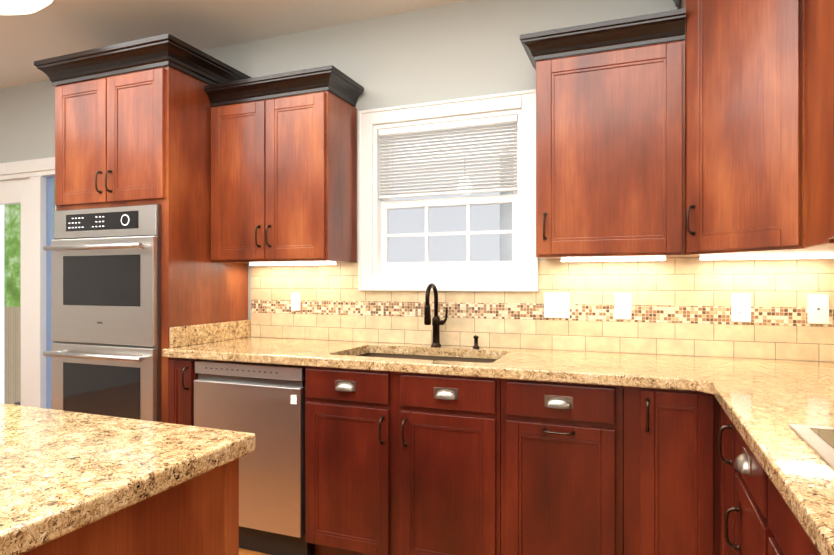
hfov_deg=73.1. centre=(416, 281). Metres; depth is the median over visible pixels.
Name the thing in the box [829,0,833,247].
upper cabinet
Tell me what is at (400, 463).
base cabinet
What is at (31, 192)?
door frame
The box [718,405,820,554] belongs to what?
base cabinet
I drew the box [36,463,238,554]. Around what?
kitchen island
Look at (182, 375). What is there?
base cabinet
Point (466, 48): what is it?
wall
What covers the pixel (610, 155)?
upper cabinet
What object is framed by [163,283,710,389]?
countertop
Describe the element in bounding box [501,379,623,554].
base cabinet
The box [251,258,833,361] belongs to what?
tile backsplash
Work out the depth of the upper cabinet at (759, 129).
1.98 m
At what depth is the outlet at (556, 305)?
2.63 m
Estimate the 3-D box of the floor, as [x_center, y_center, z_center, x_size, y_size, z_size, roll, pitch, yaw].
[-2.281,1.279,0.891,6.740,0.100,5.640,0,0,21]
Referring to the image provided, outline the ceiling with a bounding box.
[0,0,465,88]
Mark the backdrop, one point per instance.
(456, 251)
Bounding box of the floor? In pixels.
[239,548,269,554]
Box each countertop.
[0,403,254,554]
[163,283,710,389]
[679,357,833,554]
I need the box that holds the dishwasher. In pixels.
[194,360,313,554]
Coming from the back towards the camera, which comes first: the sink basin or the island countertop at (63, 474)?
the sink basin
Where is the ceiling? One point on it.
(55, 28)
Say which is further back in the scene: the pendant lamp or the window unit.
the window unit
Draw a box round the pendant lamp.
[0,0,52,14]
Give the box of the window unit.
[358,89,538,291]
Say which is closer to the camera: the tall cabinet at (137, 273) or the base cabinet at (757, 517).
the base cabinet at (757, 517)
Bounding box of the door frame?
[0,157,55,408]
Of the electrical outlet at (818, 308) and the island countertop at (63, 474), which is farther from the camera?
the electrical outlet at (818, 308)
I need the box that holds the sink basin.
[357,353,497,362]
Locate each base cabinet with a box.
[168,358,199,425]
[305,366,500,554]
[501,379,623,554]
[624,387,719,554]
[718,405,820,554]
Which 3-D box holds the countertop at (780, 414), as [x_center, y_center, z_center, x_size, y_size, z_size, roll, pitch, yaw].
[0.831,0.335,0.847,0.647,0.049,3.187,0,0,21]
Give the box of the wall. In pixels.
[0,0,818,361]
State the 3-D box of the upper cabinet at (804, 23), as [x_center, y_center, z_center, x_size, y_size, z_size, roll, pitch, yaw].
[1.277,-0.698,1.578,0.371,1.189,0.353,0,0,21]
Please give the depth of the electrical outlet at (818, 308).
2.25 m
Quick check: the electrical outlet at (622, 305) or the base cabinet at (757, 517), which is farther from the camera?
the electrical outlet at (622, 305)
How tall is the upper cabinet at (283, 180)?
0.936 m
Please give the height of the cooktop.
0.008 m
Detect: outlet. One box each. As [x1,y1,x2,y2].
[291,293,299,310]
[544,293,569,317]
[614,293,631,319]
[731,294,750,321]
[808,294,828,323]
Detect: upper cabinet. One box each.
[204,65,363,265]
[520,8,685,261]
[677,0,833,259]
[781,0,833,251]
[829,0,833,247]
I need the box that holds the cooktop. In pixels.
[789,424,833,467]
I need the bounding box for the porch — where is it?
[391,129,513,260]
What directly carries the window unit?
in the wall
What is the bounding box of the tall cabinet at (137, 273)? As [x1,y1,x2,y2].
[34,33,251,422]
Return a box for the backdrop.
[4,157,499,404]
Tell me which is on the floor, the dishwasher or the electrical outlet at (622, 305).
the dishwasher
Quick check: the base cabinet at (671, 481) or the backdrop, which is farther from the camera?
the backdrop
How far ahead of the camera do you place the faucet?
2.75 m
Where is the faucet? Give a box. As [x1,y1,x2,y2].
[424,283,479,348]
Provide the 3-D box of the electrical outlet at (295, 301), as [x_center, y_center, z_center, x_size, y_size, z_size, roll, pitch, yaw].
[-0.679,0.112,3.151,0.060,0.100,0.006,0,0,21]

